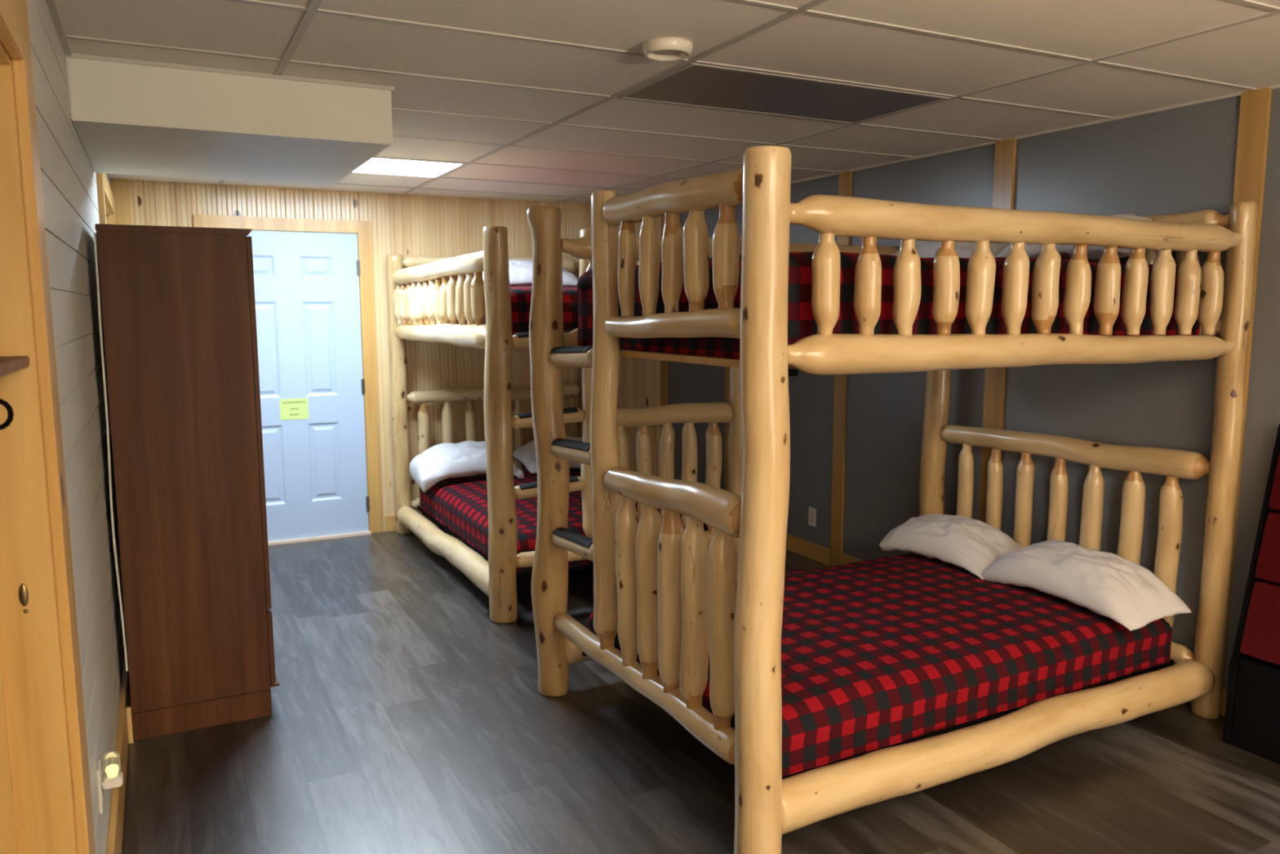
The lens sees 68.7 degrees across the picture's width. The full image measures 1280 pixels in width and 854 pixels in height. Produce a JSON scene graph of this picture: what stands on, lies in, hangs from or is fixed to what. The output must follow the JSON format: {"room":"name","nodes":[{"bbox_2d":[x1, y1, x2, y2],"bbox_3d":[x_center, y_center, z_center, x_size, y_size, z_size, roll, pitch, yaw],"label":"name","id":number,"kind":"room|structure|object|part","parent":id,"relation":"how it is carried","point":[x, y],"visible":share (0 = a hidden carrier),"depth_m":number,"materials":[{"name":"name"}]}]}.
{"room":"dormitory","nodes":[
{"label":"dormitory","id":0,"kind":"room"},
{"bbox_2d":[26,0,124,853],"bbox_3d":[-0.992,0.217,1.454,0.075,2.352,9.824,-4,8,-27],"label":"wall","id":1,"kind":"structure","parent":0,"point":[68,178],"depth_m":2.56,"materials":[{"name":"white paint"}]},
{"bbox_2d":[0,0,95,853],"bbox_3d":[-0.873,0.324,1.232,0.133,2.195,1.236,-4,8,-27],"label":"door","id":2,"kind":"structure","parent":1,"relation":"in","point":[46,806],"depth_m":1.66,"materials":[{"name":"orange wood"}]},
{"bbox_3d":[-0.921,0.377,1.214,0.025,2.095,1.180,-4,8,-27],"label":"hall casing","id":3,"kind":"part","parent":2,"relation":"part of","materials":[{"name":"orange wood"}]},
{"bbox_3d":[-0.825,-0.635,1.136,0.020,0.148,0.976,-4,8,-27],"label":"head casing","id":4,"kind":"part","parent":2,"relation":"part of","materials":[{"name":"orange wood"}]},
{"bbox_2d":[0,355,29,430],"bbox_3d":[-1.003,-0.034,1.352,0.158,0.109,0.550,-4,8,-27],"label":"wall ledge","id":5,"kind":"object","parent":2,"relation":"attached to","point":[10,364],"visible":1,"depth_m":1.48,"materials":[{"name":"brown wood"}]},
{"bbox_3d":[-1.092,0.298,1.660,0.015,0.042,0.004,-4,8,-27],"label":"strike plate","id":6,"kind":"part","parent":2,"relation":"part of","materials":[{"name":"gold metal"}]},
{"bbox_2d":[97,758,104,813],"bbox_3d":[-1.372,0.913,2.385,0.008,0.116,0.072,-4,8,-27],"label":"wall outlet","id":7,"kind":"object","parent":1,"relation":"attached to","point":[100,789],"visible":0.94,"depth_m":2.36,"materials":[{"name":"white plastic"}]},
{"bbox_2d":[102,786,103,801],"bbox_3d":[-1.370,0.935,2.389,0.002,0.028,0.032,-4,8,-27],"label":"socket","id":8,"kind":"object","parent":7,"relation":"attached to","point":[102,787],"depth_m":2.38,"materials":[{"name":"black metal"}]},
{"bbox_2d":[102,751,123,789],"bbox_3d":[-1.351,0.875,2.397,0.045,0.086,0.044,-4,8,-27],"label":"night light","id":9,"kind":"object","parent":7,"relation":"attached to","point":[113,777],"visible":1,"depth_m":2.38,"materials":[{"name":"white plastic"}]},
{"bbox_2d":[96,173,115,224],"bbox_3d":[-2.758,-0.570,4.857,0.105,1.360,1.420,-4,8,-27],"label":"window","id":10,"kind":"structure","parent":1,"relation":"in","point":[105,197],"depth_m":4.33,"materials":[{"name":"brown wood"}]},
{"bbox_2d":[106,651,131,853],"bbox_3d":[-2.145,1.006,3.928,0.018,0.165,4.519,-4,8,-27],"label":"baseboard","id":11,"kind":"structure","parent":1,"relation":"attached to","point":[115,830],"depth_m":3.00,"materials":[{"name":"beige wood"}]},
{"bbox_2d":[65,57,392,186],"bbox_3d":[-1.615,-1.149,3.676,0.990,0.199,1.280,-4,8,-27],"label":"soffit","id":12,"kind":"object","parent":1,"relation":"attached to","point":[126,118],"depth_m":3.21,"materials":[{"name":"paint"}]},
{"bbox_2d":[65,53,394,90],"bbox_3d":[-1.317,-1.170,3.098,1.000,0.013,0.008,-4,8,-27],"label":"trim","id":13,"kind":"structure","parent":1,"relation":"attached to","point":[75,55],"depth_m":3.07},
{"bbox_2d":[128,179,661,531],"bbox_3d":[-1.528,-0.451,6.702,3.800,2.352,0.080,-4,8,-27],"label":"wall","id":14,"kind":"structure","parent":0,"point":[406,225],"depth_m":6.62,"materials":[{"name":"brown wood"}]},
{"bbox_2d":[109,177,131,225],"bbox_3d":[-3.152,-0.335,5.821,0.100,2.351,0.019,-4,8,-27],"label":"trim","id":15,"kind":"structure","parent":14,"relation":"attached to","point":[119,188],"depth_m":5.68,"materials":[{"name":"brown wood"}]},
{"bbox_2d":[192,213,382,545],"bbox_3d":[-2.301,-0.292,6.232,1.095,2.158,0.080,-4,8,-27],"label":"door","id":16,"kind":"structure","parent":14,"relation":"in","point":[309,323],"depth_m":6.33,"materials":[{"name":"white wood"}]},
{"bbox_2d":[279,397,308,420],"bbox_3d":[-2.316,-0.121,6.276,0.180,0.141,0.002,-4,8,-27],"label":"paper notice","id":17,"kind":"object","parent":16,"relation":"attached to","point":[290,408],"visible":1,"depth_m":6.28,"materials":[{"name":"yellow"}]},
{"bbox_3d":[-2.308,0.768,6.379,0.931,0.018,0.050,-4,8,-27],"label":"sill","id":18,"kind":"part","parent":16,"relation":"part of","materials":[{"name":"white wood"}]},
{"bbox_2d":[384,511,438,531],"bbox_3d":[-0.854,0.623,7.132,2.140,0.110,0.016,-4,8,-27],"label":"baseboard","id":19,"kind":"structure","parent":14,"relation":"attached to","point":[390,520],"depth_m":6.66,"materials":[{"name":"brown wood"}]},
{"bbox_2d":[54,0,1279,204],"bbox_3d":[0.062,-1.060,1.838,5.500,0.080,10.024,-4,8,-27],"label":"ceiling","id":20,"kind":"structure","parent":0,"point":[1247,54],"depth_m":2.98,"materials":[{"name":"tile"}]},
{"bbox_2d":[352,157,465,177],"bbox_3d":[-1.576,-1.427,5.088,1.119,0.007,0.596,-4,8,-27],"label":"recessed light","id":21,"kind":"object","parent":20,"relation":"in","point":[380,166],"visible":0.41,"depth_m":5.21,"materials":[{"name":"white plastic"}]},
{"bbox_2d":[45,0,1279,203],"bbox_3d":[0.730,-1.059,2.183,3.800,0.012,9.824,-4,8,-27],"label":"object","id":22,"kind":"structure","parent":20,"relation":"attached to","point":[313,6],"depth_m":3.16,"materials":[{"name":"white metal"}]},
{"bbox_2d":[642,36,693,61],"bbox_3d":[0.083,-1.125,2.795,0.152,0.034,0.152,-4,8,-27],"label":"smoke detector","id":23,"kind":"object","parent":20,"relation":"attached to","point":[664,48],"visible":1,"depth_m":2.75,"materials":[{"name":"beige plastic"}]},
{"bbox_2d":[617,62,950,124],"bbox_3d":[0.538,-1.228,3.492,1.119,0.007,0.549,-4,8,-27],"label":"ceiling panel","id":24,"kind":"object","parent":20,"relation":"in","point":[695,85],"visible":1,"depth_m":3.46,"materials":[{"name":"grey"}]},
{"bbox_2d":[121,525,1279,853],"bbox_3d":[0.067,1.343,2.144,5.500,0.060,10.024,-4,8,-27],"label":"floor","id":25,"kind":"structure","parent":0,"point":[405,718],"depth_m":3.22,"materials":[{"name":"grey laminate"}]},
{"bbox_2d":[126,706,133,743],"bbox_3d":[-1.860,1.086,3.416,0.014,0.135,0.017,-4,8,-27],"label":"wood block","id":26,"kind":"object","parent":25,"relation":"on","point":[128,708],"visible":1,"depth_m":3.41,"materials":[{"name":"brown wood"}]},
{"bbox_2d":[93,223,279,740],"bbox_3d":[-1.823,0.169,3.784,0.528,1.860,0.816,-4,8,-27],"label":"wardrobe","id":27,"kind":"object","parent":25,"relation":"on","point":[176,305],"visible":1,"depth_m":3.42,"materials":[{"name":"brown wood"}]},
{"bbox_3d":[-2.045,0.067,3.642,0.017,1.560,0.786,-4,8,-27],"label":"panel","id":28,"kind":"part","parent":27,"relation":"part of","materials":[{"name":"black wood"}]},
{"bbox_3d":[-1.823,-0.742,3.669,0.499,0.022,0.816,-4,8,-27],"label":"panel","id":29,"kind":"part","parent":27,"relation":"part of","materials":[{"name":"brown wood"}]},
{"bbox_3d":[-1.650,1.085,3.546,0.475,0.103,0.019,-4,8,-27],"label":"panel","id":30,"kind":"part","parent":27,"relation":"part of","materials":[{"name":"brown wood"}]},
{"bbox_3d":[-1.519,-0.021,3.692,0.017,1.409,0.395,-4,8,-27],"label":"door","id":31,"kind":"part","parent":27,"relation":"part of","materials":[{"name":"brown wood"}]},
{"bbox_3d":[-1.608,0.811,3.977,0.018,0.287,0.794,-4,8,-27],"label":"drawer","id":32,"kind":"part","parent":27,"relation":"part of","materials":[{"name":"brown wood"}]},
{"bbox_2d":[386,226,742,623],"bbox_3d":[-0.546,-0.154,5.889,1.577,1.965,2.240,-4,8,-27],"label":"bunk bed","id":33,"kind":"object","parent":25,"relation":"on","point":[427,300],"visible":0.61,"depth_m":5.07,"materials":[{"name":"beige wood"}]},
{"bbox_3d":[-1.669,-0.211,6.490,0.123,1.930,0.126,-4,8,-27],"label":"post","id":34,"kind":"part","parent":33,"relation":"part of","materials":[{"name":"beige wood"}]},
{"bbox_3d":[-1.035,0.506,6.914,1.337,0.096,0.094,-4,8,-27],"label":"headboard rail","id":35,"kind":"part","parent":33,"relation":"part of","materials":[{"name":"beige wood"}]},
{"bbox_3d":[-1.186,-0.914,5.468,0.113,0.111,2.001,-4,7,-27],"label":"guard rail","id":36,"kind":"part","parent":33,"relation":"part of","materials":[{"name":"beige wood"}]},
{"bbox_3d":[-1.185,-0.547,5.515,0.116,0.124,2.001,-4,8,-27],"label":"guard rail","id":37,"kind":"part","parent":33,"relation":"part of","materials":[{"name":"beige wood"}]},
{"bbox_3d":[-1.176,0.715,5.662,0.143,0.155,2.031,-4,8,-27],"label":"rail","id":38,"kind":"part","parent":33,"relation":"part of","materials":[{"name":"beige wood"}]},
{"bbox_3d":[-1.037,-1.166,6.698,1.337,0.117,0.107,-4,8,-27],"label":"headboard rail","id":39,"kind":"part","parent":33,"relation":"part of","materials":[{"name":"beige wood"}]},
{"bbox_3d":[-1.036,-0.242,6.819,1.337,0.105,0.116,-4,8,-27],"label":"headboard rail","id":40,"kind":"part","parent":33,"relation":"part of","materials":[{"name":"beige wood"}]},
{"bbox_3d":[-0.693,0.008,4.644,0.146,1.958,0.150,-4,8,-27],"label":"post","id":41,"kind":"part","parent":33,"relation":"part of","materials":[{"name":"beige wood"}]},
{"bbox_2d":[457,286,577,335],"bbox_3d":[-0.548,-0.721,5.818,1.267,0.285,1.942,-4,8,-27],"label":"mattress","id":42,"kind":"object","parent":33,"relation":"on","point":[521,296],"visible":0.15,"depth_m":4.74,"materials":[{"name":"red fabric"}]},
{"bbox_2d":[482,259,578,287],"bbox_3d":[-0.809,-1.053,6.474,0.753,0.199,0.415,-4,8,-27],"label":"pillow","id":43,"kind":"object","parent":42,"relation":"on","point":[520,270],"visible":0.3,"depth_m":6.31,"materials":[{"name":"white fabric"}]},
{"bbox_2d":[419,468,709,574],"bbox_3d":[-0.553,0.510,5.983,1.251,0.238,1.911,-4,8,-27],"label":"mattress","id":44,"kind":"object","parent":33,"relation":"on","point":[460,504],"visible":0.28,"depth_m":5.64,"materials":[{"name":"red fabric"}]},
{"bbox_2d":[409,440,524,492],"bbox_3d":[-1.187,0.250,6.428,0.715,0.292,0.432,-4,8,-25],"label":"pillow","id":45,"kind":"object","parent":44,"relation":"on","point":[442,461],"visible":0.75,"depth_m":6.24,"materials":[{"name":"white fabric"}]},
{"bbox_2d":[513,435,582,473],"bbox_3d":[-0.569,0.177,6.782,0.618,0.228,0.413,-4,8,-27],"label":"pillow","id":46,"kind":"object","parent":44,"relation":"on","point":[526,454],"visible":0.25,"depth_m":6.64,"materials":[{"name":"white fabric"}]},
{"bbox_3d":[-0.405,-0.304,7.143,0.113,1.945,0.125,-4,8,-27],"label":"post","id":47,"kind":"part","parent":33,"relation":"part of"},
{"bbox_3d":[-0.258,-0.196,4.843,0.109,1.620,0.119,-4,8,-27],"label":"ladder post","id":48,"kind":"part","parent":33,"relation":"part of","materials":[{"name":"beige wood"}]},
{"bbox_3d":[-0.064,0.649,5.056,1.324,0.090,0.092,-3,8,-27],"label":"footboard rail","id":49,"kind":"part","parent":33,"relation":"part of","materials":[{"name":"beige wood"}]},
{"bbox_3d":[0.145,-0.066,5.076,0.850,0.121,0.114,-3,8,-27],"label":"footboard rail","id":50,"kind":"part","parent":33,"relation":"part of","materials":[{"name":"beige wood"}]},
{"bbox_3d":[0.565,-0.078,5.292,0.144,1.960,0.135,-4,8,-27],"label":"post","id":51,"kind":"part","parent":33,"relation":"part of","materials":[{"name":"beige wood"}]},
{"bbox_2d":[526,146,1259,853],"bbox_3d":[0.903,0.126,3.637,2.267,1.972,1.589,-4,8,-28],"label":"bunk bed","id":52,"kind":"object","parent":25,"relation":"on","point":[671,598],"visible":0.78,"depth_m":2.95,"materials":[{"name":"beige wood"}]},
{"bbox_3d":[-0.363,0.121,3.753,0.155,1.957,0.163,-4,8,-28],"label":"post","id":53,"kind":"part","parent":52,"relation":"part of","materials":[{"name":"beige wood"}]},
{"bbox_3d":[0.571,-0.399,4.201,2.013,0.113,0.124,-3,8,-28],"label":"guard rail","id":54,"kind":"part","parent":52,"relation":"part of","materials":[{"name":"beige wood"}]},
{"bbox_3d":[0.561,0.863,4.354,2.043,0.146,0.156,-4,8,-28],"label":"rail","id":55,"kind":"part","parent":52,"relation":"part of","materials":[{"name":"beige wood"}]},
{"bbox_3d":[-0.123,0.001,3.298,0.107,1.620,0.122,-4,8,-28],"label":"ladder post","id":56,"kind":"part","parent":52,"relation":"part of","materials":[{"name":"beige wood"}]},
{"bbox_3d":[-0.017,0.849,3.217,0.088,0.092,1.331,-4,9,-28],"label":"footboard rail","id":57,"kind":"part","parent":52,"relation":"part of","materials":[{"name":"beige wood"}]},
{"bbox_3d":[0.101,0.211,2.924,0.112,0.124,0.850,-4,7,-28],"label":"footboard rail","id":58,"kind":"part","parent":52,"relation":"part of","materials":[{"name":"beige wood"}]},
{"bbox_3d":[0.094,-0.311,2.855,0.096,0.086,0.850,-4,7,-28],"label":"footboard rail","id":59,"kind":"part","parent":52,"relation":"part of","materials":[{"name":"beige wood"}]},
{"bbox_3d":[0.093,-0.682,2.807,0.098,0.104,0.850,-4,8,-28],"label":"footboard rail","id":60,"kind":"part","parent":52,"relation":"part of","materials":[{"name":"beige wood"}]},
{"bbox_3d":[0.572,-0.774,4.151,2.013,0.106,0.115,-4,8,-28],"label":"guard rail","id":61,"kind":"part","parent":52,"relation":"part of","materials":[{"name":"beige wood"}]},
{"bbox_3d":[0.326,0.271,2.511,0.146,1.972,0.147,-4,8,-28],"label":"post","id":62,"kind":"part","parent":52,"relation":"part of","materials":[{"name":"beige wood"}]},
{"bbox_2d":[587,553,1173,776],"bbox_3d":[0.933,0.796,3.729,1.956,0.223,1.248,-4,8,-28],"label":"mattress","id":63,"kind":"object","parent":52,"relation":"on","point":[877,653],"visible":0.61,"depth_m":3.32,"materials":[{"name":"red fabric"}]},
{"bbox_2d":[879,513,1022,579],"bbox_3d":[1.467,0.524,4.374,0.353,0.213,0.637,-4,8,-30],"label":"pillow","id":64,"kind":"object","parent":63,"relation":"on","point":[971,544],"visible":0.91,"depth_m":4.24,"materials":[{"name":"white fabric"}]},
{"bbox_2d":[981,539,1191,631],"bbox_3d":[1.782,0.593,3.795,0.353,0.214,0.738,-4,8,-25],"label":"pillow","id":65,"kind":"object","parent":63,"relation":"on","point":[1124,591],"visible":1,"depth_m":3.62,"materials":[{"name":"white fabric"}]},
{"bbox_2d":[576,251,1199,359],"bbox_3d":[0.919,-0.467,3.562,1.981,0.316,1.288,-4,8,-28],"label":"mattress","id":66,"kind":"object","parent":52,"relation":"on","point":[802,323],"visible":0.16,"depth_m":2.87,"materials":[{"name":"red fabric"}]},
{"bbox_2d":[890,240,1010,257],"bbox_3d":[1.413,-0.796,4.154,0.395,0.173,0.598,-4,8,-28],"label":"pillow","id":67,"kind":"object","parent":66,"relation":"on","point":[925,249],"visible":0.11,"depth_m":3.93,"materials":[{"name":"white fabric"}]},
{"bbox_2d":[994,213,1153,260],"bbox_3d":[1.724,-0.721,3.588,0.395,0.183,0.618,-4,8,-28],"label":"pillow","id":68,"kind":"object","parent":66,"relation":"on","point":[1033,251],"visible":0.19,"depth_m":3.46,"materials":[{"name":"white fabric"}]},
{"bbox_3d":[1.502,-0.006,4.755,0.127,1.950,0.135,-4,8,-28],"label":"post","id":69,"kind":"part","parent":52,"relation":"part of","materials":[{"name":"beige wood"}]},
{"bbox_3d":[1.256,1.017,3.115,2.061,0.153,0.139,-4,8,-28],"label":"rail","id":70,"kind":"part","parent":52,"relation":"part of","materials":[{"name":"beige wood"}]},
{"bbox_3d":[1.266,-0.241,2.963,2.031,0.113,0.125,-3,8,-28],"label":"guard rail","id":71,"kind":"part","parent":52,"relation":"part of","materials":[{"name":"beige wood"}]},
{"bbox_3d":[1.266,-0.616,2.914,2.031,0.110,0.115,-4,8,-28],"label":"guard rail","id":72,"kind":"part","parent":52,"relation":"part of","materials":[{"name":"beige wood"}]},
{"bbox_3d":[1.849,0.095,4.137,0.105,0.116,1.337,-4,8,-29],"label":"headboard rail","id":73,"kind":"part","parent":52,"relation":"part of","materials":[{"name":"beige wood"}]},
{"bbox_3d":[1.850,0.841,4.232,0.097,0.091,1.337,-4,8,-29],"label":"headboard rail","id":74,"kind":"part","parent":52,"relation":"part of","materials":[{"name":"beige wood"}]},
{"bbox_3d":[1.846,-0.828,4.019,0.117,0.105,1.337,-4,8,-29],"label":"headboard rail","id":75,"kind":"part","parent":52,"relation":"part of","materials":[{"name":"beige wood"}]},
{"bbox_3d":[1.850,-0.450,4.069,0.094,0.096,1.337,-4,8,-29],"label":"headboard rail","id":76,"kind":"part","parent":52,"relation":"part of","materials":[{"name":"beige wood"}]},
{"bbox_3d":[2.196,0.152,3.521,0.107,1.945,0.111,-4,8,-28],"label":"post","id":77,"kind":"part","parent":52,"relation":"part of","materials":[{"name":"beige wood"}]},
{"bbox_2d":[1222,423,1279,764],"bbox_3d":[2.355,0.600,3.111,0.215,1.160,0.620,-4,8,-27],"label":"storage rack","id":78,"kind":"object","parent":25,"relation":"on","point":[1252,708],"visible":1,"depth_m":3.32,"materials":[{"name":"black metal"}]},
{"bbox_2d":[667,88,1279,689],"bbox_3d":[2.440,-0.018,3.244,0.080,2.352,9.904,-4,8,-27],"label":"wall","id":79,"kind":"structure","parent":0,"point":[1181,160],"depth_m":4.15,"materials":[{"name":"grey paint"}]},
{"bbox_2d":[660,215,667,434],"bbox_3d":[0.195,-0.553,7.479,0.019,2.351,0.090,-4,8,-27],"label":"trim","id":80,"kind":"structure","parent":79,"relation":"attached to","point":[664,364],"depth_m":7.48,"materials":[{"name":"brown wood"}]},
{"bbox_2d":[724,366,729,491],"bbox_3d":[0.633,-0.446,6.632,0.019,2.351,0.090,-4,8,-27],"label":"trim","id":81,"kind":"structure","parent":79,"relation":"attached to","point":[726,425],"depth_m":6.71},
{"bbox_2d":[808,506,816,526],"bbox_3d":[1.082,0.565,5.893,0.008,0.116,0.072,-4,8,-27],"label":"wall outlet","id":82,"kind":"object","parent":79,"relation":"attached to","point":[812,512],"visible":1,"depth_m":5.89,"materials":[{"name":"white plastic"}]},
{"bbox_2d":[829,170,852,566],"bbox_3d":[1.190,-0.310,5.555,0.019,2.351,0.100,-4,8,-27],"label":"trim","id":83,"kind":"structure","parent":79,"relation":"attached to","point":[845,187],"depth_m":5.60,"materials":[{"name":"brown wood"}]},
{"bbox_2d":[978,137,1017,523],"bbox_3d":[1.716,-0.181,4.536,0.019,2.351,0.112,-4,8,-27],"label":"trim","id":84,"kind":"structure","parent":79,"relation":"attached to","point":[1005,157],"depth_m":4.49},
{"bbox_2d":[786,533,1226,715],"bbox_3d":[1.471,0.874,5.162,0.015,0.100,5.485,-4,8,-27],"label":"baseboard","id":85,"kind":"structure","parent":79,"relation":"attached to","point":[814,551],"depth_m":5.86,"materials":[{"name":"brown wood"}]},
{"bbox_2d":[1220,87,1271,702],"bbox_3d":[2.232,-0.055,3.538,0.019,2.351,0.100,-4,8,-27],"label":"trim","id":86,"kind":"structure","parent":79,"relation":"attached to","point":[1255,105],"depth_m":3.42,"materials":[{"name":"brown wood"}]}
]}

